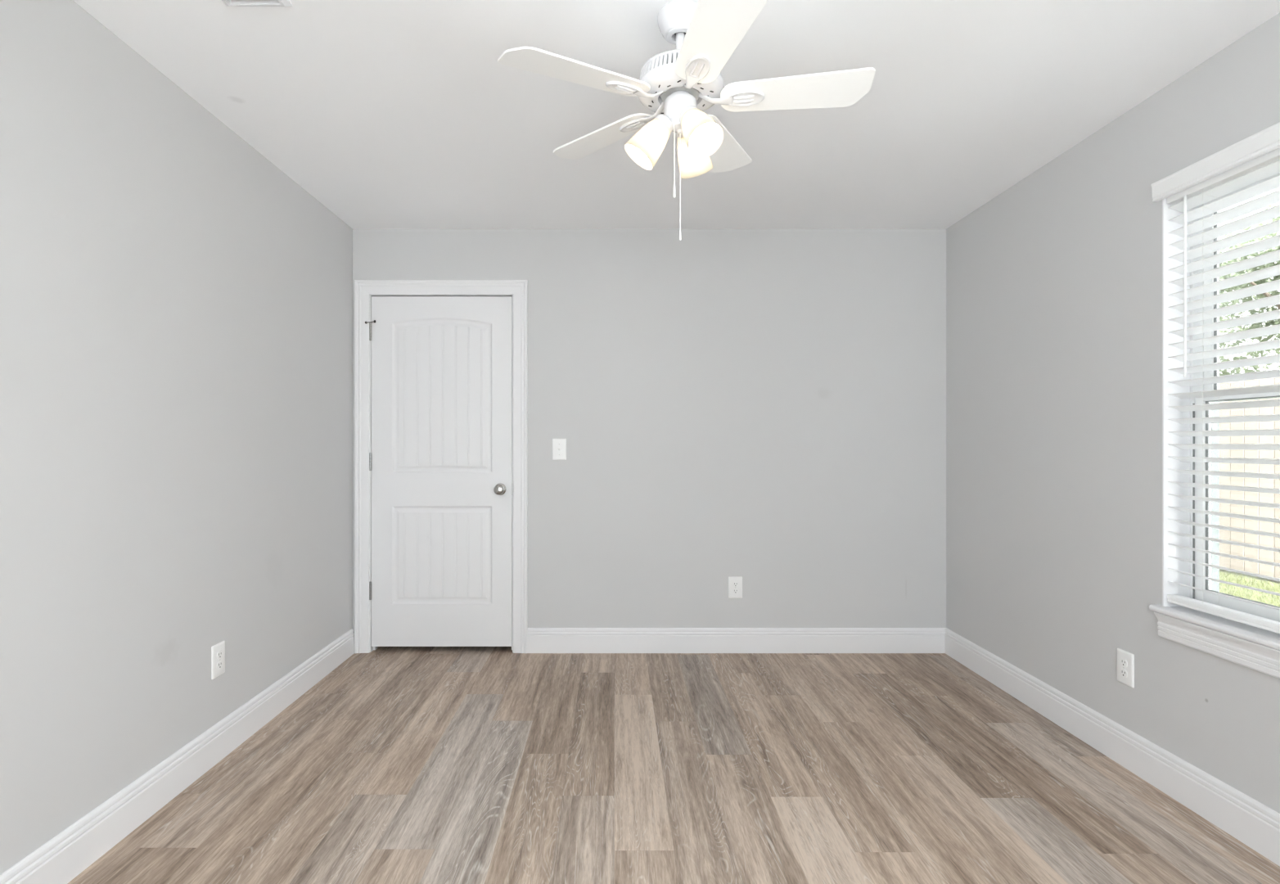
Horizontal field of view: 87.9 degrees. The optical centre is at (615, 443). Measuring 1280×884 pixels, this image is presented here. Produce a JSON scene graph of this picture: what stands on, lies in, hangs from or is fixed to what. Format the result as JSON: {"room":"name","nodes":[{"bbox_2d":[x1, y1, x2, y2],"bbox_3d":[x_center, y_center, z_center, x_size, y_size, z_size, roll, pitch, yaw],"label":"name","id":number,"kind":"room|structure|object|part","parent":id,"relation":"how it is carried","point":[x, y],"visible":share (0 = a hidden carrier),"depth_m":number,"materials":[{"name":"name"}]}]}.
{"room":"empty bedroom","nodes":[
{"label":"empty bedroom","id":0,"kind":"room"},
{"bbox_2d":[0,0,352,874],"bbox_3d":[-1.594,-0.017,1.538,0.160,2.440,4.895,0,0,0],"label":"wall","id":1,"kind":"structure","parent":0,"point":[176,308],"depth_m":2.11,"materials":[{"name":"paint"}]},
{"bbox_2d":[0,628,354,883],"bbox_3d":[-1.506,1.132,1.528,0.016,0.142,4.557,0,0,0],"label":"baseboard","id":2,"kind":"structure","parent":1,"relation":"attached to","point":[61,858],"depth_m":2.20,"materials":[{"name":"paint"}]},
{"bbox_2d":[211,640,225,679],"bbox_3d":[-1.510,0.823,2.527,0.009,0.124,0.080,0,0,0],"label":"wall outlet","id":3,"kind":"object","parent":1,"relation":"attached to","point":[218,651],"visible":1,"depth_m":2.52,"materials":[{"name":"white plastic"}]},
{"bbox_2d":[216,660,222,669],"bbox_3d":[-1.508,0.843,2.527,0.005,0.028,0.034,0,0,0],"label":"receptacle","id":4,"kind":"object","parent":3,"relation":"attached to","point":[219,663],"depth_m":2.52,"materials":[{"name":"white plastic"}]},
{"bbox_2d":[216,649,222,658],"bbox_3d":[-1.508,0.803,2.527,0.005,0.028,0.034,0,0,0],"label":"receptacle","id":5,"kind":"object","parent":3,"relation":"attached to","point":[219,652],"depth_m":2.52,"materials":[{"name":"white plastic"}]},
{"bbox_2d":[352,229,946,635],"bbox_3d":[0.196,-0.017,3.905,3.420,2.440,0.160,0,0,0],"label":"wall","id":6,"kind":"structure","parent":0,"point":[766,407],"depth_m":3.83,"materials":[{"name":"paint"}]},
{"bbox_2d":[354,279,527,653],"bbox_3d":[-1.002,0.132,3.874,0.993,2.143,0.222,0,0,0],"label":"door","id":7,"kind":"structure","parent":6,"relation":"in","point":[441,366],"depth_m":3.83,"materials":[{"name":"paint"}]},
{"bbox_3d":[-0.664,0.263,3.796,0.068,0.068,0.066,0,0,0],"label":"knob","id":8,"kind":"part","parent":7,"relation":"part of","materials":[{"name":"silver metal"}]},
{"bbox_2d":[552,438,566,459],"bbox_3d":[-0.323,0.033,3.815,0.080,0.124,0.020,0,0,0],"label":"light switch","id":9,"kind":"object","parent":6,"relation":"attached to","point":[559,445],"visible":1,"depth_m":3.82,"materials":[{"name":"white plastic"}]},
{"bbox_2d":[728,576,742,598],"bbox_3d":[0.691,0.828,3.821,0.080,0.124,0.009,0,0,0],"label":"wall outlet","id":10,"kind":"object","parent":6,"relation":"attached to","point":[735,583],"visible":1,"depth_m":3.82,"materials":[{"name":"white plastic"}]},
{"bbox_2d":[732,588,738,593],"bbox_3d":[0.691,0.848,3.818,0.034,0.028,0.005,0,0,0],"label":"receptacle","id":11,"kind":"object","parent":10,"relation":"attached to","point":[734,590],"depth_m":3.82,"materials":[{"name":"white plastic"}]},
{"bbox_2d":[732,581,738,586],"bbox_3d":[0.691,0.808,3.818,0.034,0.028,0.005,0,0,0],"label":"receptacle","id":12,"kind":"object","parent":10,"relation":"attached to","point":[734,583],"depth_m":3.82,"materials":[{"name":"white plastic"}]},
{"bbox_2d":[527,627,946,653],"bbox_3d":[0.700,1.132,3.817,2.412,0.142,0.016,0,0,0],"label":"baseboard","id":13,"kind":"structure","parent":6,"relation":"attached to","point":[539,640],"depth_m":3.81,"materials":[{"name":"paint"}]},
{"bbox_2d":[67,646,1279,883],"bbox_3d":[0.196,1.209,1.988,3.420,0.012,5.475,0,0,0],"label":"floor","id":14,"kind":"structure","parent":0,"point":[400,764],"depth_m":2.33,"materials":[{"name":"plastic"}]},
{"bbox_2d":[72,0,1279,229],"bbox_3d":[0.196,-1.297,2.038,3.740,0.120,5.895,0,0,0],"label":"ceiling","id":15,"kind":"structure","parent":0,"point":[389,114],"depth_m":2.36,"materials":[{"name":"paint"}]},
{"bbox_2d":[221,0,292,6],"bbox_3d":[-1.003,-1.230,1.700,0.184,0.015,0.344,0,0,0],"label":"ceiling vent","id":16,"kind":"object","parent":15,"relation":"in","point":[228,2],"visible":1,"depth_m":1.85,"materials":[{"name":"metal"}]},
{"bbox_2d":[497,0,875,239],"bbox_3d":[0.200,-0.912,1.890,1.013,0.649,1.002,0,0,0],"label":"ceiling fan","id":17,"kind":"object","parent":15,"relation":"hanging from","point":[680,83],"visible":1,"depth_m":1.85,"materials":[{"name":"metal"}]},
{"bbox_3d":[-0.097,-0.987,1.769,0.412,0.006,0.146,0,10,-27],"label":"blade","id":18,"kind":"part","parent":17,"relation":"part of","materials":[{"name":"laminate"}]},
{"bbox_3d":[-0.041,-0.987,2.141,0.412,0.006,0.146,0,11,45],"label":"blade","id":19,"kind":"part","parent":17,"relation":"part of","materials":[{"name":"laminate"}]},
{"bbox_3d":[0.098,-0.868,1.916,0.060,0.075,0.060,38,0,0],"label":"bulb","id":20,"kind":"part","parent":17,"relation":"part of","materials":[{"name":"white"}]},
{"bbox_3d":[0.101,-0.872,1.916,0.104,0.116,0.104,38,0,0],"label":"lamp shade","id":21,"kind":"part","parent":17,"relation":"part of","materials":[{"name":"white glass"}]},
{"bbox_2d":[654,113,673,133],"bbox_3d":[0.139,-0.921,1.916,0.061,0.060,0.061,38,0,0],"label":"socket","id":22,"kind":"object","parent":17,"relation":"attached to","point":[664,123],"depth_m":1.89,"materials":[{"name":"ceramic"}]},
{"bbox_3d":[0.166,-0.846,1.870,0.003,0.238,0.003,0,0,22],"label":"pull chain","id":23,"kind":"part","parent":17,"relation":"part of","materials":[{"name":"white plastic"}]},
{"bbox_3d":[0.166,-0.712,1.870,0.007,0.039,0.007,0,0,-39],"label":"pull knob","id":24,"kind":"part","parent":17,"relation":"part of","materials":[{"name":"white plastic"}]},
{"bbox_3d":[0.187,-0.753,1.916,0.003,0.283,0.003,0,0,-22],"label":"pull chain","id":25,"kind":"part","parent":17,"relation":"part of","materials":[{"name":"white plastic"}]},
{"bbox_2d":[679,105,698,123],"bbox_3d":[0.211,-0.921,1.874,0.061,0.060,0.061,0,-38,-30],"label":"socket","id":26,"kind":"object","parent":17,"relation":"attached to","point":[685,111],"depth_m":1.85,"materials":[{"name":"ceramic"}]},
{"bbox_3d":[0.230,-0.872,1.990,0.104,0.116,0.104,0,38,30],"label":"lamp shade","id":27,"kind":"part","parent":17,"relation":"part of","materials":[{"name":"white glass"}]},
{"bbox_3d":[0.232,-0.868,1.839,0.060,0.075,0.060,0,-38,-30],"label":"bulb","id":28,"kind":"part","parent":17,"relation":"part of","materials":[{"name":"white glass"}]},
{"bbox_3d":[0.230,-0.872,1.842,0.104,0.116,0.104,0,-38,-30],"label":"lamp shade","id":29,"kind":"part","parent":17,"relation":"part of","materials":[{"name":"white glass"}]},
{"bbox_3d":[0.239,-0.987,1.600,0.146,0.006,0.412,11,-2,-9],"label":"blade","id":30,"kind":"part","parent":17,"relation":"part of","materials":[{"name":"laminate"}]},
{"bbox_3d":[0.331,-0.987,2.202,0.146,0.006,0.412,-12,-5,26],"label":"blade","id":31,"kind":"part","parent":17,"relation":"part of","materials":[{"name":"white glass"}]},
{"bbox_3d":[0.503,-0.987,1.868,0.412,0.006,0.146,0,-10,9],"label":"blade","id":32,"kind":"part","parent":17,"relation":"part of","materials":[{"name":"laminate"}]},
{"bbox_2d":[946,12,1279,813],"bbox_3d":[1.986,-0.017,1.538,0.160,2.440,4.895,0,0,0],"label":"wall","id":33,"kind":"structure","parent":0,"point":[1054,282],"depth_m":2.70,"materials":[{"name":"paint"}]},
{"bbox_2d":[944,627,1279,865],"bbox_3d":[1.898,1.132,1.538,0.016,0.142,4.575,0,0,0],"label":"baseboard","id":34,"kind":"structure","parent":33,"relation":"attached to","point":[1250,822],"depth_m":2.40,"materials":[{"name":"paint"}]},
{"bbox_2d":[1116,648,1134,688],"bbox_3d":[1.901,0.837,2.479,0.009,0.124,0.080,0,0,0],"label":"wall outlet","id":35,"kind":"object","parent":33,"relation":"attached to","point":[1124,660],"visible":1,"depth_m":2.47,"materials":[{"name":"white plastic"}]},
{"bbox_2d":[1120,668,1127,677],"bbox_3d":[1.899,0.857,2.479,0.005,0.028,0.034,0,0,0],"label":"receptacle","id":36,"kind":"object","parent":35,"relation":"attached to","point":[1124,672],"depth_m":2.48,"materials":[{"name":"white plastic"}]},
{"bbox_2d":[1120,658,1127,667],"bbox_3d":[1.899,0.818,2.479,0.005,0.028,0.034,0,0,0],"label":"receptacle","id":37,"kind":"object","parent":35,"relation":"attached to","point":[1124,661],"depth_m":2.48,"materials":[{"name":"white plastic"}]},
{"bbox_2d":[1149,172,1279,678],"bbox_3d":[1.985,-0.143,1.857,0.216,1.627,1.094,0,0,0],"label":"window","id":38,"kind":"structure","parent":33,"relation":"in","point":[1255,648],"depth_m":2.30,"materials":[{"name":"paint"}]},
{"bbox_3d":[2.033,-0.150,1.857,0.066,1.433,0.914,0,0,0],"label":"frame","id":39,"kind":"part","parent":38,"relation":"part of","materials":[{"name":"plastic"}]},
{"bbox_3d":[2.080,-0.150,1.857,0.026,1.613,1.094,0,0,0],"label":"exterior casing","id":40,"kind":"part","parent":38,"relation":"part of","materials":[{"name":"paint"}]},
{"bbox_2d":[1150,121,1279,633],"bbox_3d":[1.925,-0.182,1.857,0.088,1.462,0.950,0,0,0],"label":"window blind","id":41,"kind":"object","parent":38,"relation":"attached to","point":[1255,158],"visible":1,"depth_m":2.09,"materials":[{"name":"white plastic"}]},
{"bbox_3d":[1.942,-0.149,2.165,0.054,1.368,0.001,0,0,0],"label":"ladder cord","id":42,"kind":"part","parent":41,"relation":"part of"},
{"bbox_3d":[1.941,0.536,1.857,0.054,0.026,0.894,0,0,0],"label":"rail","id":43,"kind":"part","parent":41,"relation":"part of","materials":[{"name":"white plastic"}]},
{"bbox_3d":[2.019,0.182,1.857,0.026,0.723,0.882,0,0,0],"label":"sash","id":44,"kind":"part","parent":38,"relation":"part of","materials":[{"name":"plastic"}]},
{"bbox_3d":[2.048,-0.495,1.857,0.024,0.708,0.882,0,0,0],"label":"sash","id":45,"kind":"part","parent":38,"relation":"part of","materials":[{"name":"plastic"}]},
{"label":"outside","id":46,"kind":"structure","parent":0,"visible":0},
{"bbox_2d":[1219,568,1279,606],"bbox_3d":[9.038,1.368,9.000,13.924,0.270,26.000,0,0,0],"label":"lawn","id":47,"kind":"structure","parent":46,"point":[1222,571],"depth_m":5.73,"materials":[{"name":"green plant"}]},
{"bbox_2d":[1219,377,1279,581],"bbox_3d":[5.913,0.308,5.054,0.153,1.850,17.792,0,0,0],"label":"wooden fence","id":48,"kind":"object","parent":47,"relation":"on","point":[1273,527],"visible":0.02,"depth_m":6.11,"materials":[{"name":"brown wood"}]},
{"bbox_2d":[1219,187,1279,382],"bbox_3d":[8.658,-1.004,8.410,3.606,4.583,3.459,0,0,40],"label":"tree","id":49,"kind":"object","parent":47,"relation":"on","point":[1275,322],"visible":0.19,"depth_m":8.65,"materials":[{"name":"green plant"}]}
]}

